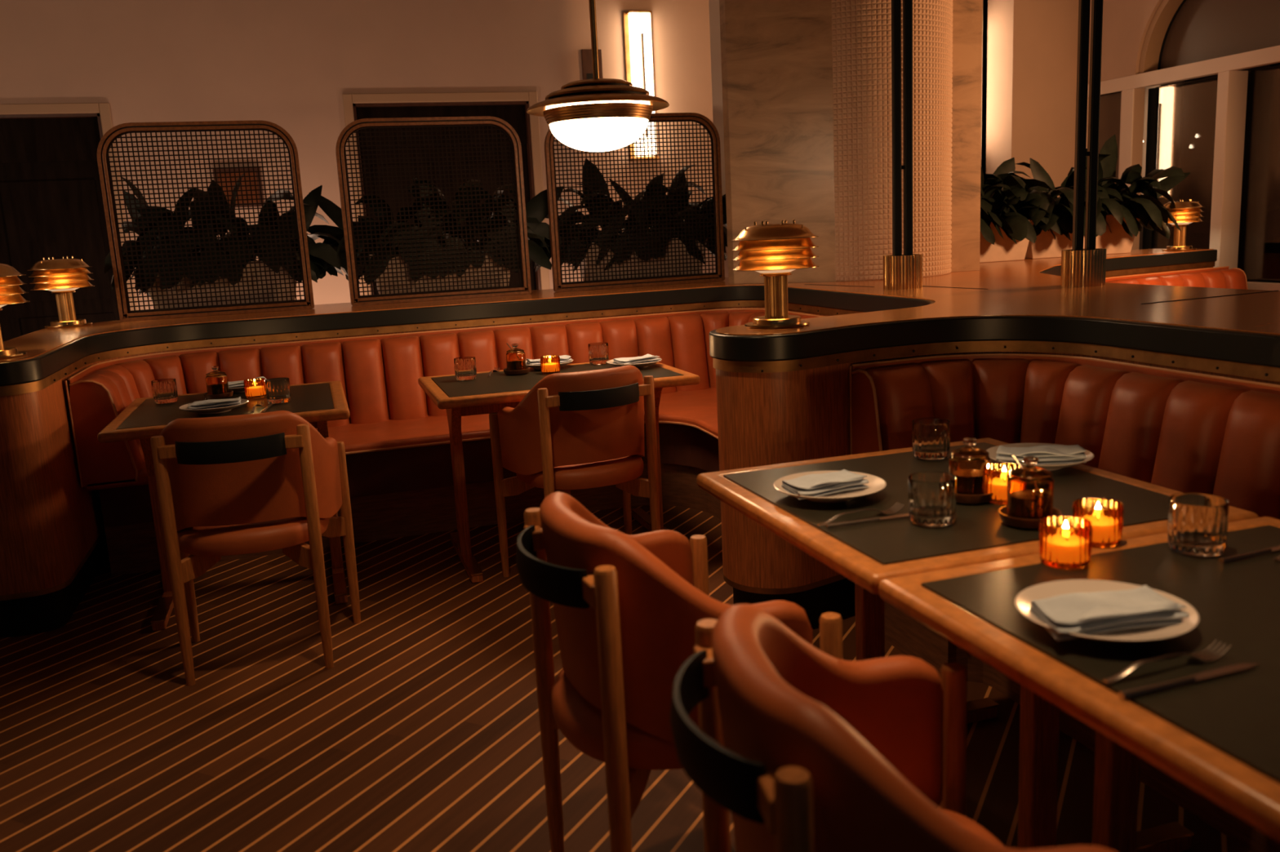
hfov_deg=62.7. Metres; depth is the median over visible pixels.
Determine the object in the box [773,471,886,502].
dinner plate
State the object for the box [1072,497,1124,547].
votive holder
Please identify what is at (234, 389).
dinner plate
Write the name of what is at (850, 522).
knife
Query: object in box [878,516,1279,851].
dining table
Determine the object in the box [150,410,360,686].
armchair
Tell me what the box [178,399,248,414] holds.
dinner plate
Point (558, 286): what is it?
mesh screen
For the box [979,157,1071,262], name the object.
potted plant
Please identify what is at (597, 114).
pendant lamp
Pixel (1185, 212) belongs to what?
table lamp
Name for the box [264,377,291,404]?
tumbler
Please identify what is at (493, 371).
fork
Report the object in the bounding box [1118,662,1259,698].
knife
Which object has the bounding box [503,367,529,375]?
saucer
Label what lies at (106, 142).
mesh screen
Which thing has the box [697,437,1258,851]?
dining table
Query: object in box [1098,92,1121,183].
window
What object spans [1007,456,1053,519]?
honey jar
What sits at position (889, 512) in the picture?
fork
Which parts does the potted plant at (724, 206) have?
planter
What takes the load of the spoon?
on the honey jar at (1027, 499)
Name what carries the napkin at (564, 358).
on the dinner plate at (535, 366)
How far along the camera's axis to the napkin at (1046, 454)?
2.43 m
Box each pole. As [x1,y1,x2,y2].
[883,0,922,289]
[1060,0,1106,287]
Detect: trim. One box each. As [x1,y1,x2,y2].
[708,0,728,277]
[981,0,987,172]
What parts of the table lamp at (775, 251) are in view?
lamp shade, fluted stem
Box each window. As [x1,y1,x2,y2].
[1085,0,1279,281]
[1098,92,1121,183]
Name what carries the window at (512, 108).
in the wall at (289, 64)
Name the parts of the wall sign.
panel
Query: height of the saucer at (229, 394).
0.022 m
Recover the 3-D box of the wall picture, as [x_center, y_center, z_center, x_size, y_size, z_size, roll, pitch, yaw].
[-2.793,-1.661,7.312,0.310,0.275,0.032,-6,11,-17]
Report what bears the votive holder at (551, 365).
on the dining table at (482, 395)
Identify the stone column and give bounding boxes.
[719,0,982,284]
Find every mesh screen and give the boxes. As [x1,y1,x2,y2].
[97,120,314,321]
[335,115,531,306]
[544,112,724,292]
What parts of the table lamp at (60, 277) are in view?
lamp shade, fluted stem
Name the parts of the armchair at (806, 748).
leg, leg, leg, seat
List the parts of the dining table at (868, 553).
leg, edge frame, foot plate, leg, foot plate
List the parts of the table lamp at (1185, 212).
fluted stem, lamp shade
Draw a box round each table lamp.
[0,262,30,359]
[26,256,94,328]
[731,219,819,328]
[1161,199,1204,251]
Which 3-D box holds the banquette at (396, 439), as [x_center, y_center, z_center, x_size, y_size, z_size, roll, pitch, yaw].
[-0.631,0.082,4.635,3.336,0.878,1.941,-6,11,-17]
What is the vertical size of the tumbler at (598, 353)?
0.091 m
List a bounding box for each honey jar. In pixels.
[204,365,229,395]
[505,343,526,370]
[948,437,991,495]
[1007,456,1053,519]
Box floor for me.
[0,505,1251,851]
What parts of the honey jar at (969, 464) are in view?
lid, knob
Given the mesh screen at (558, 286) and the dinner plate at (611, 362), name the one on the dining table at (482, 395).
the dinner plate at (611, 362)
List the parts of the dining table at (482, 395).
foot plate, leg, foot plate, edge frame, foot plate, leg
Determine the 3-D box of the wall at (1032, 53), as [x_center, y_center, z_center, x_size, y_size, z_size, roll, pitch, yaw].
[3.285,-2.388,9.025,0.640,3.700,0.560,-6,11,-17]
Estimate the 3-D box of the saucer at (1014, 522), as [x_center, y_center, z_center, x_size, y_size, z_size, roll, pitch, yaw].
[0.753,0.176,2.030,0.115,0.022,0.115,-6,11,-17]
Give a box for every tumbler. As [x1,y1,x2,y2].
[151,378,177,404]
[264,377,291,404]
[453,356,476,381]
[587,342,608,364]
[907,471,956,527]
[911,417,950,460]
[1167,493,1228,557]
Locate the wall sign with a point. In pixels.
(586, 54)
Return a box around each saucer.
[203,390,233,399]
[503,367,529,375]
[956,493,991,503]
[998,505,1062,528]
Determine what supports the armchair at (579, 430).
on the floor
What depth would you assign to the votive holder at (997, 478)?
2.16 m
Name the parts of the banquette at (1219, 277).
rail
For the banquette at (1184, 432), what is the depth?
3.04 m
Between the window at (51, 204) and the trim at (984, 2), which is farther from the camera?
the trim at (984, 2)
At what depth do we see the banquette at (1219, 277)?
7.03 m
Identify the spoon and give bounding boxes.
[1011,454,1031,479]
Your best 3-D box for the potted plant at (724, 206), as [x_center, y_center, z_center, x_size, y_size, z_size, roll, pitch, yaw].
[0.069,-1.279,6.521,1.608,0.769,0.544,-6,11,-17]
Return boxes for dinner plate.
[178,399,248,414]
[228,380,244,392]
[525,359,573,369]
[606,357,662,368]
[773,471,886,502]
[986,443,1093,471]
[1014,579,1199,642]
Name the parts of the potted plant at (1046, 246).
planter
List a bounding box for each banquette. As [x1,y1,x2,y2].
[64,308,824,576]
[848,353,1279,851]
[1105,266,1248,289]
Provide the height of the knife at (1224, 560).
0.008 m
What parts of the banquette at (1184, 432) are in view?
panel, rail, backrest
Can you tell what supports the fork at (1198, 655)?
on the dining table at (1218, 736)
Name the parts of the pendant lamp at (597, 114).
rod, lamp shade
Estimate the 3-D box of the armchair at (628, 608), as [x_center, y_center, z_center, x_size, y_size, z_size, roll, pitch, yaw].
[0.031,0.553,2.054,0.498,0.846,0.589,-7,11,-21]
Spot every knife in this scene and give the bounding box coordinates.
[260,403,273,413]
[825,513,908,528]
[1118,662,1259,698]
[1218,545,1279,563]
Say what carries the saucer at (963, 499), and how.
on the dining table at (868, 553)
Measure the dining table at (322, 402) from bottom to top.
0.750 m
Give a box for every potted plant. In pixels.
[104,173,399,309]
[306,177,597,294]
[533,159,727,280]
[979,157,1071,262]
[1006,158,1074,258]
[1095,134,1190,254]
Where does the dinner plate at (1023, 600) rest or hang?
on the dining table at (1218, 736)
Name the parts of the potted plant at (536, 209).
planter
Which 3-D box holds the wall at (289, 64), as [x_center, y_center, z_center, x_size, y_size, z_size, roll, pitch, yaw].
[-2.630,-1.788,7.441,11.660,3.700,0.150,-6,11,-17]
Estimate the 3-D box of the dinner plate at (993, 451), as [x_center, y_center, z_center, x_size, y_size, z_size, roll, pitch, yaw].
[0.939,0.079,2.479,0.243,0.028,0.243,-6,11,-17]
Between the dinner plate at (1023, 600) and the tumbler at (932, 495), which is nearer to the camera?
the dinner plate at (1023, 600)
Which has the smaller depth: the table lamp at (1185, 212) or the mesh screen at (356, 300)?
the mesh screen at (356, 300)
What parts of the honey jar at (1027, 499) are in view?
lid, knob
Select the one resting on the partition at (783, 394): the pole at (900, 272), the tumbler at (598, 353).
the pole at (900, 272)
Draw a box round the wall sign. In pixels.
[581,48,603,79]
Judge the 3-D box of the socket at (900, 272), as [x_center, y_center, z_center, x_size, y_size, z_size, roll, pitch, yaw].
[1.246,-0.732,4.981,0.180,0.155,0.180,-3,11,-3]
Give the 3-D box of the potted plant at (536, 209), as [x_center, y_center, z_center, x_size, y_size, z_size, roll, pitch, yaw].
[-1.120,-1.117,6.228,1.750,0.678,0.652,-6,11,-17]
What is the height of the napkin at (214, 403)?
0.025 m
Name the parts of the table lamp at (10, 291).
fluted stem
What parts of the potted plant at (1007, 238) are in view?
planter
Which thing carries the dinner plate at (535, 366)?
on the dining table at (482, 395)
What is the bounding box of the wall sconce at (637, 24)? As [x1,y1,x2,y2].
[622,10,659,161]
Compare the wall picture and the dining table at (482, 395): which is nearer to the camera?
the dining table at (482, 395)
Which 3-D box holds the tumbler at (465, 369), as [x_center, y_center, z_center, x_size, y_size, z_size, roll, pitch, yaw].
[-0.738,-0.242,4.445,0.093,0.091,0.093,-9,12,-31]
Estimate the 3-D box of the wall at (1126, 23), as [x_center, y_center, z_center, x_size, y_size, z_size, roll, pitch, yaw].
[4.386,-2.023,6.808,0.100,3.700,4.390,-6,11,-17]
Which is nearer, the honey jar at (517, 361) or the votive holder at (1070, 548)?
the votive holder at (1070, 548)
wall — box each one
[0,0,982,310]
[981,0,1078,197]
[1086,0,1279,291]
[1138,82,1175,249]
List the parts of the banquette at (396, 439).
panel, seat, panel, backrest, rail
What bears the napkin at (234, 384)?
on the dinner plate at (234, 389)
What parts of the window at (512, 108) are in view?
panel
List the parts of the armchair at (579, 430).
leg, seat arm, leg, seat arm, seat, leg, seat arm, leg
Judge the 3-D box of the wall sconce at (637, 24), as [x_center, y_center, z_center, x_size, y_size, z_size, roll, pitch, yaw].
[0.020,-2.588,8.012,0.224,1.095,0.117,-6,11,-17]
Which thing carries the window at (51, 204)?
in the wall at (289, 64)
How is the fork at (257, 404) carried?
on the dining table at (322, 402)
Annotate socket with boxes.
[883,253,922,289]
[1060,248,1106,287]
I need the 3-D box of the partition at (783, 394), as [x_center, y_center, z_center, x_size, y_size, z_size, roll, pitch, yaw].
[1.522,0.165,3.280,7.331,1.004,7.615,-6,11,-17]
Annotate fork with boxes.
[250,400,263,413]
[487,367,499,377]
[817,502,904,525]
[1102,640,1231,683]
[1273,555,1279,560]
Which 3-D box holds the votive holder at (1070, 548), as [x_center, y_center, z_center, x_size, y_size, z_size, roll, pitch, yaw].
[0.724,0.197,1.789,0.084,0.072,0.085,-2,11,5]
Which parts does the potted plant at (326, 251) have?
planter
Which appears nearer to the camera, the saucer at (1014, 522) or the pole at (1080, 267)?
the saucer at (1014, 522)
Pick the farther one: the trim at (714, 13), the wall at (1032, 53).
the wall at (1032, 53)
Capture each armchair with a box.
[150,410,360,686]
[488,364,660,577]
[515,492,842,851]
[670,604,1115,851]
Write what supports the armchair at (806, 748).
on the floor
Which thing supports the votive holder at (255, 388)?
on the dining table at (322, 402)
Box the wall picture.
[212,167,264,208]
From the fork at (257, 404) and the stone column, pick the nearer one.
the fork at (257, 404)
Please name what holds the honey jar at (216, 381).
on the saucer at (229, 394)
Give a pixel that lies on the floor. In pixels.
(422, 734)
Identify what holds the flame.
in the votive holder at (1070, 548)
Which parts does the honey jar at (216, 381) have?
knob, lid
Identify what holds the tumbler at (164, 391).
on the dining table at (322, 402)
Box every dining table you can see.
[97,381,350,631]
[417,362,700,583]
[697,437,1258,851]
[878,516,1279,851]
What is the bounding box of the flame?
[1062,520,1068,528]
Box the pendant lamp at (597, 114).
[526,0,669,151]
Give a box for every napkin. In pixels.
[187,396,241,409]
[227,376,266,388]
[526,355,572,367]
[613,353,661,366]
[781,469,869,499]
[995,444,1086,464]
[1029,585,1190,640]
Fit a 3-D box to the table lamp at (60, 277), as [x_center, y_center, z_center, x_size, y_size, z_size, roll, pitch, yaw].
[-2.890,-0.674,5.266,0.287,0.345,0.287,-1,11,10]
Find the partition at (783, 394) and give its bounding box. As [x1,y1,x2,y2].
[0,248,1279,637]
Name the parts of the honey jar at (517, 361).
lid, knob, glass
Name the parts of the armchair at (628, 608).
leg, seat arm, leg, seat, seat arm, leg, leg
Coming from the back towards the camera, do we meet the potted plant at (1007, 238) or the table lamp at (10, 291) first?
the potted plant at (1007, 238)
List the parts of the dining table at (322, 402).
leg, foot plate, edge frame, leg, foot plate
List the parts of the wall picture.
picture panel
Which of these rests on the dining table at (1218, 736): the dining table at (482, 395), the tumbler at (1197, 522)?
the tumbler at (1197, 522)
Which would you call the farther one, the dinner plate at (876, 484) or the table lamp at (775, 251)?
the table lamp at (775, 251)
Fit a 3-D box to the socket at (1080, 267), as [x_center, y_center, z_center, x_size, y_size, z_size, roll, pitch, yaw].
[1.933,-0.691,4.582,0.180,0.155,0.180,-2,11,3]
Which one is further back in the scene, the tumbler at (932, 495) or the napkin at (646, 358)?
the napkin at (646, 358)
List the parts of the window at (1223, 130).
arch frame, dark sash, glass pane, lunette glass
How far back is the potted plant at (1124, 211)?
7.16 m
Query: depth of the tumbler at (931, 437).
2.58 m
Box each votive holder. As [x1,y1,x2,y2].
[243,377,266,398]
[540,355,559,374]
[986,462,1023,504]
[1039,515,1093,568]
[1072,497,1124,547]
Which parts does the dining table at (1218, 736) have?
leg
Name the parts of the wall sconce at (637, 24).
glow panel, plate, rod, plate, glow panel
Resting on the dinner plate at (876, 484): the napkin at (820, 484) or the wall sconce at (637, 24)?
the napkin at (820, 484)
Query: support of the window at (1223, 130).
in the wall at (1126, 23)
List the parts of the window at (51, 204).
panel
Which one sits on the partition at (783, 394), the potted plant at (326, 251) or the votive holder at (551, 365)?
the potted plant at (326, 251)
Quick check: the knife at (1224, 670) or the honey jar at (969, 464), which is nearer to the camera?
the knife at (1224, 670)
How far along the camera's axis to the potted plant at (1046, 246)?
7.11 m
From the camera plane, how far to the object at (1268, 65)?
9.75 m
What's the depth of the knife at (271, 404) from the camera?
3.91 m
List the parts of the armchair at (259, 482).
leg, leg, seat arm, seat, seat arm, leg, seat arm, leg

